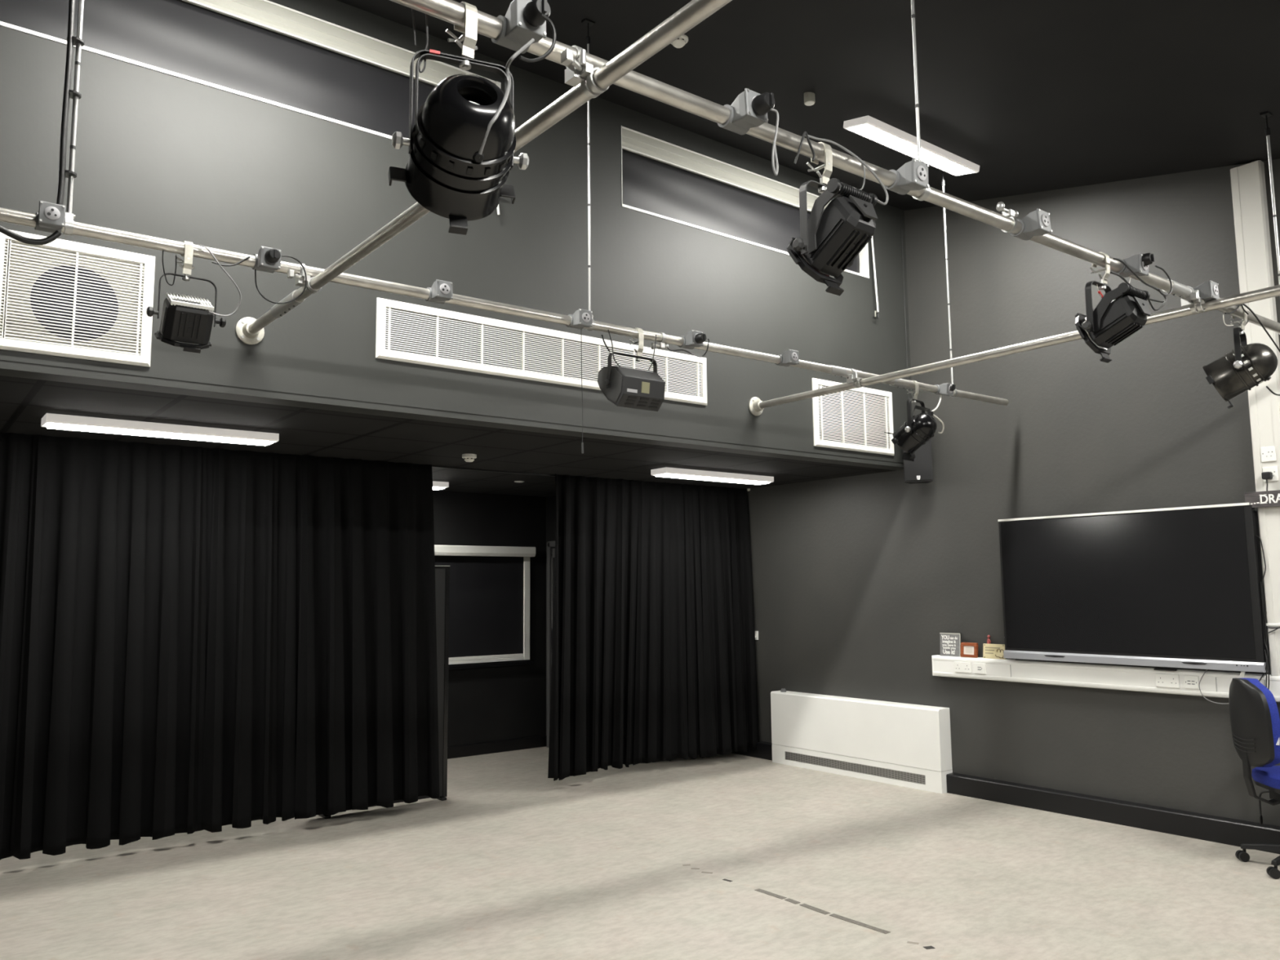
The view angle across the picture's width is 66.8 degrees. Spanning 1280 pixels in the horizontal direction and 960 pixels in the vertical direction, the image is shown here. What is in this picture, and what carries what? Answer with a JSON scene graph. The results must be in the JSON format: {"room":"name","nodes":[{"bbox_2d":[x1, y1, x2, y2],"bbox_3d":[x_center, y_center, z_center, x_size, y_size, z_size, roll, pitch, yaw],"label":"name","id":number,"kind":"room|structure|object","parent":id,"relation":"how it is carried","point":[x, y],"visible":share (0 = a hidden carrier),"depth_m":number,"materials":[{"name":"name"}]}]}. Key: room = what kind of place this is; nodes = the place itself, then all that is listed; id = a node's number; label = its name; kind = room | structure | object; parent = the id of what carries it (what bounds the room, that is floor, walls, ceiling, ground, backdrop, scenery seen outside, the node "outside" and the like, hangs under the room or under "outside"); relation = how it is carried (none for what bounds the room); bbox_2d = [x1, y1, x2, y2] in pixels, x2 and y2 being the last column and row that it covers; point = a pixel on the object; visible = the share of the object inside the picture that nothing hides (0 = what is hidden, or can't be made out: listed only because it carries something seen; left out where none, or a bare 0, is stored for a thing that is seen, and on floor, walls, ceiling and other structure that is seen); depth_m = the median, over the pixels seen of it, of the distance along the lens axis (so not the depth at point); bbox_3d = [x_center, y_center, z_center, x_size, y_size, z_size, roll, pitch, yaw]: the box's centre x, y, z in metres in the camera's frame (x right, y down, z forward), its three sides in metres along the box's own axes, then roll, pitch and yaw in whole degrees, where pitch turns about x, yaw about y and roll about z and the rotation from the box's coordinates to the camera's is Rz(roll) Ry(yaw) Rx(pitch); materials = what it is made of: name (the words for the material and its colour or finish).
{"room":"drama studio","nodes":[
{"label":"drama studio","id":0,"kind":"room"},
{"bbox_2d":[0,375,896,497],"bbox_3d":[-2.319,-0.189,6.937,8.600,0.030,3.560,4,-8,-38],"label":"ceiling","id":1,"kind":"structure","parent":0,"point":[24,402],"depth_m":6.36,"materials":[{"name":"black paint"}]},
{"bbox_2d":[40,413,279,445],"bbox_3d":[-2.740,-0.282,5.609,1.220,0.058,0.200,4,-8,-38],"label":"light","id":2,"kind":"object","parent":1,"relation":"attached to","point":[56,421],"visible":1,"depth_m":5.50,"materials":[{"name":"white plastic"}]},
{"bbox_2d":[46,422,273,445],"bbox_3d":[-2.740,-0.259,5.606,1.170,0.012,0.157,4,-8,-38],"label":"diffuser","id":3,"kind":"object","parent":2,"relation":"attached to","point":[108,428],"depth_m":5.55,"materials":[{"name":"white plastic"}]},
{"bbox_2d":[650,466,773,484],"bbox_3d":[0.630,-0.028,8.187,1.220,0.058,0.200,4,-8,-38],"label":"light","id":4,"kind":"object","parent":1,"relation":"attached to","point":[666,472],"visible":1,"depth_m":8.07,"materials":[{"name":"white plastic"}]},
{"bbox_2d":[655,473,769,484],"bbox_3d":[0.630,-0.005,8.184,1.170,0.012,0.157,4,-8,-38],"label":"diffuser","id":5,"kind":"object","parent":4,"relation":"attached to","point":[725,477],"depth_m":8.14,"materials":[{"name":"white plastic"}]},
{"bbox_3d":[-2.335,-0.161,6.979,8.530,0.014,0.028,4,-8,-38],"label":"track","id":6,"kind":"object","parent":1,"relation":"attached to","visible":0},
{"bbox_2d":[0,432,439,859],"bbox_3d":[-3.540,0.967,5.790,5.112,2.493,0.250,4,-8,-38],"label":"stage curtain","id":7,"kind":"object","parent":6,"relation":"hanging from","point":[193,639],"visible":1,"depth_m":6.33,"materials":[{"name":"black fabric"}]},
{"bbox_2d":[547,474,759,781],"bbox_3d":[0.159,1.251,8.666,2.342,2.493,0.232,4,-8,-38],"label":"stage curtain","id":8,"kind":"object","parent":6,"relation":"hanging from","point":[654,650],"visible":1,"depth_m":8.65,"materials":[{"name":"black fabric"}]},
{"bbox_2d":[0,0,912,470],"bbox_3d":[-1.181,-1.499,5.599,8.600,2.317,0.180,4,-8,-38],"label":"wall","id":9,"kind":"structure","parent":0,"point":[158,154],"depth_m":5.36,"materials":[{"name":"grey paint"}]},
{"bbox_2d":[0,229,155,367],"bbox_3d":[-2.525,-0.807,4.331,0.636,0.528,0.021,4,-8,-38],"label":"air vent","id":10,"kind":"object","parent":9,"relation":"in","point":[59,297],"visible":0.98,"depth_m":4.33,"materials":[{"name":"white metal"}]},
{"bbox_2d":[0,0,501,139],"bbox_3d":[-2.227,-2.218,4.846,3.400,0.555,0.166,4,-8,-38],"label":"window","id":11,"kind":"structure","parent":9,"relation":"in","point":[2,24],"depth_m":4.93,"materials":[{"name":"white metal"}]},
{"bbox_2d":[0,0,496,138],"bbox_3d":[-2.210,-2.228,4.825,3.390,0.539,0.090,4,-8,-38],"label":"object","id":12,"kind":"structure","parent":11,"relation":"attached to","point":[259,48],"depth_m":5.00,"materials":[{"name":"grey"}]},
{"bbox_2d":[0,359,903,467],"bbox_3d":[-1.110,-0.371,5.397,8.600,0.040,0.023,4,-8,-38],"label":"trim","id":13,"kind":"structure","parent":9,"relation":"attached to","point":[11,365],"depth_m":5.18,"materials":[{"name":"grey paint"}]},
{"bbox_2d":[235,0,732,344],"bbox_3d":[0.312,-1.077,1.944,0.136,0.136,7.299,4,-8,-38],"label":"bar","id":14,"kind":"object","parent":9,"relation":"attached to","point":[250,331],"visible":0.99,"depth_m":2.62,"materials":[{"name":"metal"}]},
{"bbox_2d":[375,297,706,405],"bbox_3d":[-0.477,-0.748,5.933,2.374,0.331,0.021,4,-8,-38],"label":"air vent","id":15,"kind":"object","parent":9,"relation":"in","point":[406,332],"visible":0.98,"depth_m":5.72,"materials":[{"name":"white metal"}]},
{"bbox_2d":[621,125,869,278],"bbox_3d":[0.822,-1.984,7.213,2.515,0.555,0.166,4,-8,-38],"label":"window","id":16,"kind":"structure","parent":9,"relation":"in","point":[864,254],"depth_m":6.99,"materials":[{"name":"white metal"}]},
{"bbox_2d":[622,128,859,273],"bbox_3d":[0.829,-1.996,7.185,2.480,0.539,0.090,4,-8,-38],"label":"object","id":17,"kind":"structure","parent":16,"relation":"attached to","point":[660,178],"depth_m":6.90,"materials":[{"name":"grey"}]},
{"bbox_2d":[811,377,893,455],"bbox_3d":[1.684,-0.486,7.599,0.949,0.521,0.021,4,-8,-38],"label":"air vent","id":18,"kind":"object","parent":9,"relation":"in","point":[856,420],"visible":0.95,"depth_m":7.59,"materials":[{"name":"white metal"}]},
{"bbox_2d":[871,235,879,318],"bbox_3d":[1.888,-1.692,7.891,0.061,0.774,0.073,4,-8,-38],"label":"pole","id":19,"kind":"object","parent":9,"relation":"attached to","point":[872,240],"visible":0.65,"depth_m":7.87,"materials":[{"name":"white metal"}]},
{"bbox_2d":[901,229,909,399],"bbox_3d":[2.227,-1.379,8.141,0.008,1.500,0.008,4,-8,-38],"label":"conduit","id":20,"kind":"object","parent":9,"relation":"attached to","point":[901,229],"visible":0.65,"depth_m":8.15,"materials":[{"name":"grey metal"}]},
{"bbox_2d":[748,284,1279,416],"bbox_3d":[3.039,-0.869,4.061,0.136,0.136,7.301,4,-8,-37],"label":"bar","id":21,"kind":"object","parent":9,"relation":"attached to","point":[756,406],"visible":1,"depth_m":5.37,"materials":[{"name":"metal"}]},
{"bbox_2d":[432,490,546,746],"bbox_3d":[-3.931,1.139,7.901,7.400,2.763,0.180,4,-8,-38],"label":"wall","id":22,"kind":"structure","parent":0,"point":[499,703],"depth_m":9.74,"materials":[{"name":"black paint"}]},
{"bbox_2d":[434,544,535,664],"bbox_3d":[-1.936,1.196,9.280,2.140,1.145,0.096,4,-8,-38],"label":"roller blind","id":23,"kind":"object","parent":22,"relation":"attached to","point":[489,596],"visible":0.51,"depth_m":9.65,"materials":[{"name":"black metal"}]},
{"bbox_2d":[448,660,533,669],"bbox_3d":[-1.962,1.795,9.222,2.200,0.033,0.049,4,-8,-38],"label":"window sill","id":24,"kind":"structure","parent":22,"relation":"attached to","point":[530,662],"depth_m":9.57,"materials":[{"name":"black paint"}]},
{"bbox_2d":[447,735,546,759],"bbox_3d":[-3.866,2.447,7.668,7.375,0.110,0.020,4,-8,-38],"label":"baseboard","id":25,"kind":"structure","parent":22,"relation":"attached to","point":[460,751],"depth_m":9.56,"materials":[{"name":"black paint"}]},
{"bbox_2d":[546,495,631,764],"bbox_3d":[-0.097,1.429,9.939,1.225,2.563,1.490,4,-8,-38],"label":"wall","id":26,"kind":"structure","parent":0,"point":[550,500],"depth_m":10.10,"materials":[{"name":"black paint"}]},
{"bbox_2d":[546,541,555,747],"bbox_3d":[-0.622,1.637,9.624,0.143,2.090,0.980,4,-8,-38],"label":"door","id":27,"kind":"structure","parent":26,"relation":"in","point":[550,544],"depth_m":9.97,"materials":[{"name":"grey paint"}]},
{"bbox_2d":[0,746,1279,959],"bbox_3d":[0.099,2.070,3.599,8.960,0.120,11.700,4,-8,-38],"label":"floor","id":28,"kind":"structure","parent":0,"point":[517,862],"depth_m":5.29,"materials":[{"name":"beige carpet"}]},
{"bbox_2d":[315,565,449,818],"bbox_3d":[-1.930,1.539,7.273,1.035,1.790,0.150,4,-8,-38],"label":"folding screen","id":29,"kind":"object","parent":28,"relation":"on","point":[442,572],"visible":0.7,"depth_m":7.53,"materials":[{"name":"black plastic"}]},
{"bbox_2d":[829,913,890,933],"bbox_3d":[1.044,2.113,4.621,0.038,0.001,0.337,5,-8,-39],"label":"tape","id":30,"kind":"object","parent":28,"relation":"on","point":[834,915],"visible":1,"depth_m":4.62,"materials":[{"name":"grey plastic"}]},
{"bbox_2d":[770,688,952,793],"bbox_3d":[1.825,2.177,8.266,0.148,0.668,1.815,4,-8,-38],"label":"radiator cover","id":31,"kind":"object","parent":28,"relation":"on","point":[879,738],"visible":0.99,"depth_m":8.09,"materials":[{"name":"white metal"}]},
{"bbox_2d":[784,751,925,784],"bbox_3d":[1.778,2.423,8.193,0.006,0.073,1.506,4,-8,-38],"label":"grille","id":32,"kind":"object","parent":31,"relation":"attached to","point":[797,757],"depth_m":8.14,"materials":[{"name":"silver metal"}]},
{"bbox_2d":[1228,678,1279,879],"bbox_3d":[3.694,1.654,5.468,0.640,1.050,0.644,4,-8,-38],"label":"office chair","id":33,"kind":"object","parent":28,"relation":"on","point":[1255,720],"visible":1,"depth_m":5.44,"materials":[{"name":"black plastic"}]},
{"bbox_2d":[1241,678,1279,767],"bbox_3d":[3.503,1.375,5.520,0.106,0.480,0.398,-1,-6,6],"label":"backrest","id":34,"kind":"object","parent":33,"relation":"on","point":[1260,720],"depth_m":5.38,"materials":[{"name":"black plastic"}]},
{"bbox_2d":[1251,765,1279,789],"bbox_3d":[3.751,1.683,5.461,0.470,0.081,0.470,-1,-6,8],"label":"seat cushion","id":35,"kind":"object","parent":33,"relation":"on","point":[1268,778],"depth_m":5.47,"materials":[{"name":"blue fabric"}]},
{"bbox_2d":[337,0,1279,210],"bbox_3d":[1.208,-2.222,2.594,8.960,1.766,7.960,4,-8,-38],"label":"ceiling","id":36,"kind":"structure","parent":0,"point":[1041,95],"depth_m":5.35,"materials":[{"name":"black paint"}]},
{"bbox_2d":[62,0,84,235],"bbox_3d":[-2.118,-1.748,3.671,0.060,1.699,0.060,4,-8,-38],"label":"rod","id":37,"kind":"object","parent":36,"relation":"hanging from","point":[68,229],"visible":0.8,"depth_m":3.62,"materials":[{"name":"silver metal"}]},
{"bbox_2d":[0,0,84,244],"bbox_3d":[-2.208,-1.705,3.571,0.290,1.745,0.084,4,-8,-38],"label":"cable","id":38,"kind":"object","parent":37,"relation":"attached to","point":[72,41],"visible":0.95,"depth_m":3.58,"materials":[{"name":"black rubber"}]},
{"bbox_2d":[0,207,1008,405],"bbox_3d":[-0.561,-0.817,4.749,8.218,0.063,0.064,4,-8,-37],"label":"bar","id":39,"kind":"object","parent":37,"relation":"hanging from","point":[8,215],"visible":0.88,"depth_m":4.40,"materials":[{"name":"metal"}]},
{"bbox_2d":[34,200,65,233],"bbox_3d":[-2.140,-0.948,3.516,0.082,0.082,0.133,4,-8,-38],"label":"box","id":40,"kind":"object","parent":39,"relation":"attached to","point":[51,217],"visible":0.96,"depth_m":3.47,"materials":[{"name":"grey plastic"}]},
{"bbox_2d":[44,206,60,220],"bbox_3d":[-2.102,-0.954,3.468,0.049,0.049,0.007,4,-12,-38],"label":"socket","id":41,"kind":"object","parent":40,"relation":"attached to","point":[51,213],"depth_m":3.47,"materials":[{"name":"grey plastic"}]},
{"bbox_2d":[146,240,306,353],"bbox_3d":[-1.629,-0.714,3.836,0.551,0.451,0.253,0,-6,-5],"label":"spotlight","id":42,"kind":"object","parent":39,"relation":"hanging from","point":[184,319],"visible":1,"depth_m":3.77,"materials":[{"name":"black metal"}]},
{"bbox_2d":[251,245,281,273],"bbox_3d":[-1.531,-0.896,3.973,0.082,0.082,0.132,4,-8,-38],"label":"box","id":43,"kind":"object","parent":39,"relation":"attached to","point":[261,264],"visible":0.74,"depth_m":3.93,"materials":[{"name":"grey plastic"}]},
{"bbox_2d":[287,262,321,293],"bbox_3d":[-1.415,-0.855,4.073,0.145,0.122,0.100,4,-8,-38],"label":"coupler","id":44,"kind":"object","parent":39,"relation":"attached to","point":[300,278],"visible":0.75,"depth_m":4.06,"materials":[{"name":"silver metal"}]},
{"bbox_2d":[425,279,453,304],"bbox_3d":[-0.920,-0.858,4.433,0.082,0.082,0.133,4,-8,-38],"label":"box","id":45,"kind":"object","parent":39,"relation":"attached to","point":[441,291],"visible":0.99,"depth_m":4.39,"materials":[{"name":"grey plastic"}]},
{"bbox_2d":[565,308,592,329],"bbox_3d":[-0.307,-0.806,4.894,0.082,0.082,0.132,4,-9,-38],"label":"box","id":46,"kind":"object","parent":39,"relation":"attached to","point":[581,318],"visible":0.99,"depth_m":4.85,"materials":[{"name":"grey plastic"}]},
{"bbox_2d":[596,327,709,411],"bbox_3d":[0.062,-0.582,5.187,0.751,0.453,0.310,4,-8,-38],"label":"floodlight","id":47,"kind":"object","parent":39,"relation":"hanging from","point":[624,387],"visible":0.98,"depth_m":5.02,"materials":[{"name":"grey metal"}]},
{"bbox_2d":[597,365,665,411],"bbox_3d":[-0.046,-0.477,5.099,0.270,0.227,0.240,4,-8,-38],"label":"lamp","id":48,"kind":"object","parent":47,"relation":"attached to","point":[630,388],"depth_m":5.01,"materials":[{"name":"grey metal"}]},
{"bbox_2d":[650,332,668,349],"bbox_3d":[0.102,-0.749,5.241,0.112,0.104,0.060,4,-8,-38],"label":"clamp","id":49,"kind":"object","parent":39,"relation":"hanging from","point":[660,345],"visible":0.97,"depth_m":5.23,"materials":[{"name":"silver metal"}]},
{"bbox_2d":[677,329,703,349],"bbox_3d":[0.279,-0.769,5.334,0.082,0.082,0.133,4,-8,-38],"label":"box","id":50,"kind":"object","parent":39,"relation":"attached to","point":[690,343],"visible":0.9,"depth_m":5.29,"materials":[{"name":"grey plastic"}]},
{"bbox_2d":[774,349,799,366],"bbox_3d":[0.877,-0.724,5.784,0.082,0.082,0.133,4,-8,-38],"label":"box","id":51,"kind":"object","parent":39,"relation":"attached to","point":[790,357],"visible":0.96,"depth_m":5.74,"materials":[{"name":"grey plastic"}]},
{"bbox_2d":[846,368,863,388],"bbox_3d":[1.355,-0.650,6.156,0.145,0.122,0.100,4,-8,-38],"label":"coupler","id":52,"kind":"object","parent":39,"relation":"attached to","point":[851,379],"visible":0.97,"depth_m":6.15,"materials":[{"name":"silver metal"}]},
{"bbox_2d":[884,380,955,461],"bbox_3d":[1.903,-0.396,6.620,0.439,0.536,0.347,4,-8,-38],"label":"can","id":53,"kind":"object","parent":39,"relation":"hanging from","point":[918,429],"visible":1,"depth_m":6.48,"materials":[{"name":"black metal"}]},
{"bbox_2d":[893,413,937,454],"bbox_3d":[1.855,-0.310,6.538,0.212,0.269,0.295,4,-8,-38],"label":"lamp","id":54,"kind":"object","parent":53,"relation":"attached to","point":[922,427],"depth_m":6.47,"materials":[{"name":"black metal"}]},
{"bbox_2d":[933,382,953,395],"bbox_3d":[2.092,-0.618,6.695,0.082,0.085,0.134,4,-8,-38],"label":"box","id":55,"kind":"object","parent":39,"relation":"attached to","point":[944,388],"visible":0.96,"depth_m":6.65,"materials":[{"name":"grey plastic"}]},
{"bbox_2d":[581,17,595,330],"bbox_3d":[-0.267,-1.608,5.062,0.060,1.692,0.060,4,-8,-38],"label":"rod","id":56,"kind":"object","parent":36,"relation":"hanging from","point":[585,21],"visible":0.67,"depth_m":5.05,"materials":[{"name":"silver metal"}]},
{"bbox_2d":[671,34,688,48],"bbox_3d":[0.209,-2.365,5.227,0.104,0.052,0.104,4,-8,-38],"label":"smoke detector","id":57,"kind":"object","parent":36,"relation":"attached to","point":[682,40],"visible":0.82,"depth_m":5.21,"materials":[{"name":"white plastic"}]},
{"bbox_2d":[804,92,815,106],"bbox_3d":[1.020,-2.296,5.836,0.066,0.072,0.066,4,-8,-38],"label":"ceiling sensor","id":58,"kind":"object","parent":36,"relation":"attached to","point":[809,97],"visible":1,"depth_m":5.81,"materials":[{"name":"grey plastic"}]},
{"bbox_2d":[843,115,979,176],"bbox_3d":[1.847,-2.236,6.525,1.220,0.084,0.203,4,-8,-38],"label":"light","id":59,"kind":"object","parent":36,"relation":"attached to","point":[869,127],"visible":1,"depth_m":6.43,"materials":[{"name":"white plastic"}]},
{"bbox_2d":[911,0,930,200],"bbox_3d":[0.959,-1.595,3.397,0.060,1.275,0.060,4,-8,-38],"label":"rod","id":60,"kind":"object","parent":36,"relation":"hanging from","point":[925,195],"visible":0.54,"depth_m":3.36,"materials":[{"name":"silver metal"}]},
{"bbox_2d":[390,0,1279,333],"bbox_3d":[0.668,-1.012,3.105,8.121,0.063,0.061,4,-8,-37],"label":"bar","id":61,"kind":"object","parent":60,"relation":"hanging from","point":[451,11],"visible":0.7,"depth_m":2.92,"materials":[{"name":"metal"}]},
{"bbox_2d":[388,0,556,235],"bbox_3d":[-0.400,-0.861,2.258,0.329,0.564,0.323,4,-8,-38],"label":"stage light","id":62,"kind":"object","parent":61,"relation":"hanging from","point":[461,144],"visible":1,"depth_m":2.20,"materials":[{"name":"black metal"}]},
{"bbox_2d":[404,73,515,221],"bbox_3d":[-0.408,-0.759,2.239,0.234,0.288,0.318,2,-7,-23],"label":"lamp","id":63,"kind":"object","parent":62,"relation":"attached to","point":[461,144],"depth_m":2.17,"materials":[{"name":"black metal"}]},
{"bbox_2d":[491,0,546,53],"bbox_3d":[-0.292,-1.091,2.340,0.082,0.082,0.132,4,-10,-38],"label":"box","id":64,"kind":"object","parent":61,"relation":"attached to","point":[516,32],"visible":0.59,"depth_m":2.31,"materials":[{"name":"grey plastic"}]},
{"bbox_2d":[560,44,608,97],"bbox_3d":[-0.152,-1.047,2.459,0.145,0.122,0.100,4,-8,-38],"label":"coupler","id":65,"kind":"object","parent":61,"relation":"attached to","point":[576,73],"visible":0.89,"depth_m":2.45,"materials":[{"name":"silver metal"}]},
{"bbox_2d":[717,88,768,134],"bbox_3d":[0.295,-1.052,2.783,0.082,0.082,0.133,4,-8,-38],"label":"box","id":66,"kind":"object","parent":61,"relation":"attached to","point":[743,117],"visible":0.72,"depth_m":2.75,"materials":[{"name":"grey plastic"}]},
{"bbox_2d":[751,92,888,295],"bbox_3d":[0.540,-0.851,2.877,0.290,0.541,0.554,-4,-7,25],"label":"spotlight","id":67,"kind":"object","parent":61,"relation":"hanging from","point":[829,242],"visible":0.99,"depth_m":2.91,"materials":[{"name":"black metal"}]},
{"bbox_2d":[884,158,928,195],"bbox_3d":[0.886,-1.002,3.228,0.082,0.082,0.132,4,-7,-38],"label":"box","id":68,"kind":"object","parent":61,"relation":"attached to","point":[913,175],"visible":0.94,"depth_m":3.19,"materials":[{"name":"grey plastic"}]},
{"bbox_2d":[916,165,926,181],"bbox_3d":[0.924,-1.006,3.180,0.049,0.049,0.007,4,-7,-38],"label":"socket","id":69,"kind":"object","parent":68,"relation":"attached to","point":[921,170],"depth_m":3.17,"materials":[{"name":"grey plastic"}]},
{"bbox_2d":[995,201,1018,233],"bbox_3d":[1.377,-0.983,3.644,0.112,0.104,0.060,4,-8,-38],"label":"clamp","id":70,"kind":"object","parent":61,"relation":"on","point":[1010,213],"visible":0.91,"depth_m":3.63,"materials":[{"name":"silver metal"}]},
{"bbox_2d":[1009,208,1052,240],"bbox_3d":[1.480,-0.965,3.677,0.082,0.082,0.133,4,-8,-38],"label":"box","id":71,"kind":"object","parent":61,"relation":"attached to","point":[1036,223],"visible":0.94,"depth_m":3.64,"materials":[{"name":"grey plastic"}]},
{"bbox_2d":[1075,251,1172,363],"bbox_3d":[2.073,-0.718,4.088,0.615,0.475,0.281,4,-8,-38],"label":"spotlight","id":72,"kind":"object","parent":61,"relation":"hanging from","point":[1123,310],"visible":0.97,"depth_m":3.94,"materials":[{"name":"black metal"}]},
{"bbox_2d":[1111,253,1149,277],"bbox_3d":[2.093,-0.904,4.137,0.082,0.082,0.133,4,-8,-38],"label":"box","id":73,"kind":"object","parent":61,"relation":"attached to","point":[1135,263],"visible":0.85,"depth_m":4.09,"materials":[{"name":"grey plastic"}]},
{"bbox_2d":[1180,285,1205,313],"bbox_3d":[2.567,-0.845,4.510,0.145,0.122,0.100,4,-8,-38],"label":"coupler","id":74,"kind":"object","parent":61,"relation":"attached to","point":[1193,300],"visible":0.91,"depth_m":4.50,"materials":[{"name":"silver metal"}]},
{"bbox_2d":[1192,280,1219,301],"bbox_3d":[2.631,-0.874,4.545,0.082,0.082,0.132,4,-9,-38],"label":"box","id":75,"kind":"object","parent":61,"relation":"attached to","point":[1208,291],"visible":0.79,"depth_m":4.50,"materials":[{"name":"grey plastic"}]},
{"bbox_2d":[1202,303,1279,408],"bbox_3d":[3.090,-0.611,4.925,0.774,0.508,0.319,4,-8,-38],"label":"stage light","id":76,"kind":"object","parent":61,"relation":"hanging from","point":[1242,369],"visible":0.99,"depth_m":4.78,"materials":[{"name":"metal"}]},
{"bbox_2d":[1202,342,1277,401],"bbox_3d":[2.997,-0.535,4.841,0.319,0.276,0.217,-6,-8,40],"label":"lamp","id":77,"kind":"object","parent":76,"relation":"attached to","point":[1242,369],"depth_m":4.76,"materials":[{"name":"black metal"}]},
{"bbox_2d":[937,168,957,396],"bbox_3d":[2.192,-1.421,6.911,0.060,1.682,0.060,4,-8,-38],"label":"rod","id":78,"kind":"object","parent":36,"relation":"hanging from","point":[943,183],"visible":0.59,"depth_m":6.90,"materials":[{"name":"silver metal"}]},
{"bbox_2d":[1259,111,1279,334],"bbox_3d":[3.463,-1.405,5.286,0.060,1.266,0.060,4,-8,-38],"label":"rod","id":79,"kind":"object","parent":36,"relation":"hanging from","point":[1264,114],"visible":0.84,"depth_m":5.30,"materials":[{"name":"silver metal"}]},
{"bbox_2d":[746,159,1279,826],"bbox_3d":[3.535,-0.167,6.565,0.180,4.916,11.700,4,-8,-38],"label":"wall","id":80,"kind":"structure","parent":0,"point":[857,580],"depth_m":7.26,"materials":[{"name":"grey paint"}]},
{"bbox_2d":[731,740,772,760],"bbox_3d":[1.058,2.560,9.268,0.088,0.143,0.770,4,-8,-38],"label":"baseboard","id":81,"kind":"structure","parent":80,"relation":"attached to","point":[764,749],"depth_m":9.11,"materials":[{"name":"black paint"}]},
{"bbox_2d":[902,438,933,484],"bbox_3d":[2.238,-0.201,7.870,0.229,0.460,0.240,-2,-6,11],"label":"loudspeaker","id":82,"kind":"object","parent":80,"relation":"attached to","point":[919,470],"visible":0.53,"depth_m":7.75,"materials":[{"name":"black plastic"}]},
{"bbox_2d":[931,654,1279,702],"bbox_3d":[4.271,1.185,5.273,0.080,0.161,6.265,4,-8,-38],"label":"dado trunking","id":83,"kind":"object","parent":80,"relation":"attached to","point":[1180,682],"visible":0.99,"depth_m":6.66,"materials":[{"name":"white plastic"}]},
{"bbox_2d":[939,632,961,657],"bbox_3d":[2.439,1.293,7.616,0.028,0.181,0.185,4,-8,-38],"label":"board","id":84,"kind":"object","parent":83,"relation":"on","point":[950,642],"visible":1,"depth_m":7.61,"materials":[{"name":"grey"}]},
{"bbox_2d":[954,661,971,673],"bbox_3d":[2.491,1.445,7.484,0.010,0.080,0.147,4,-8,-38],"label":"double socket","id":85,"kind":"object","parent":83,"relation":"attached to","point":[960,667],"depth_m":7.48,"materials":[{"name":"white plastic"}]},
{"bbox_2d":[960,642,978,657],"bbox_3d":[2.539,1.311,7.480,0.029,0.112,0.146,4,-8,-38],"label":"photo frame","id":86,"kind":"object","parent":83,"relation":"on","point":[967,649],"visible":1,"depth_m":7.47,"materials":[{"name":"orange wood"}]},
{"bbox_2d":[973,662,986,674],"bbox_3d":[2.582,1.431,7.369,0.010,0.080,0.102,4,-8,-38],"label":"socket","id":87,"kind":"object","parent":83,"relation":"attached to","point":[978,668],"depth_m":7.37,"materials":[{"name":"white plastic"}]},
{"bbox_2d":[982,643,1005,659],"bbox_3d":[2.671,1.292,7.312,0.026,0.110,0.184,4,-8,-38],"label":"wooden plaque","id":88,"kind":"object","parent":83,"relation":"on","point":[989,651],"visible":0.99,"depth_m":7.31,"materials":[{"name":"brown wood"}]},
{"bbox_2d":[1155,673,1179,688],"bbox_3d":[3.425,1.304,6.296,0.010,0.084,0.146,4,-8,-38],"label":"double socket","id":89,"kind":"object","parent":83,"relation":"attached to","point":[1162,680],"depth_m":6.29,"materials":[{"name":"white plastic"}]},
{"bbox_2d":[1183,675,1199,688],"bbox_3d":[3.515,1.290,6.181,0.010,0.080,0.084,4,-8,-38],"label":"socket","id":90,"kind":"object","parent":83,"relation":"attached to","point":[1189,682],"depth_m":6.18,"materials":[{"name":"white plastic"}]},
{"bbox_2d":[946,772,1279,853],"bbox_3d":[4.676,2.011,4.663,0.088,0.143,7.365,4,-8,-38],"label":"baseboard","id":91,"kind":"structure","parent":80,"relation":"attached to","point":[1228,831],"depth_m":6.48,"materials":[{"name":"black paint"}]},
{"bbox_2d":[997,502,1271,677],"bbox_3d":[3.265,0.748,6.572,0.120,1.065,1.746,4,-8,-38],"label":"display screen","id":92,"kind":"object","parent":80,"relation":"attached to","point":[1179,588],"visible":1,"depth_m":6.45,"materials":[{"name":"black plastic"}]},
{"bbox_2d":[1244,489,1279,507],"bbox_3d":[3.928,0.098,5.744,0.020,0.096,0.620,4,-8,-38],"label":"wooden sign","id":93,"kind":"object","parent":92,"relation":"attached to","point":[1268,498],"visible":1,"depth_m":5.90,"materials":[{"name":"black"}]},
{"bbox_2d":[1253,513,1279,689],"bbox_3d":[3.771,0.798,5.880,0.039,1.198,0.218,4,-8,-38],"label":"cable bundle","id":94,"kind":"object","parent":92,"relation":"hanging from","point":[1267,669],"visible":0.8,"depth_m":5.87,"materials":[{"name":"black plastic"}]},
{"bbox_2d":[1230,160,1279,675],"bbox_3d":[3.865,-0.409,5.958,0.072,3.186,0.209,4,-8,-38],"label":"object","id":95,"kind":"structure","parent":80,"relation":"attached to","point":[1250,206],"depth_m":5.98,"materials":[{"name":"white paint"}]},
{"bbox_2d":[1260,445,1275,462],"bbox_3d":[3.837,-0.158,5.921,0.010,0.091,0.079,4,-8,-38],"label":"double socket","id":96,"kind":"object","parent":95,"relation":"attached to","point":[1268,453],"depth_m":5.92,"materials":[{"name":"white plastic"}]},
{"bbox_2d":[1262,466,1278,481],"bbox_3d":[3.840,-0.036,5.905,0.010,0.090,0.080,4,-8,-38],"label":"double socket","id":97,"kind":"object","parent":95,"relation":"attached to","point":[1274,469],"depth_m":5.89,"materials":[{"name":"white plastic"}]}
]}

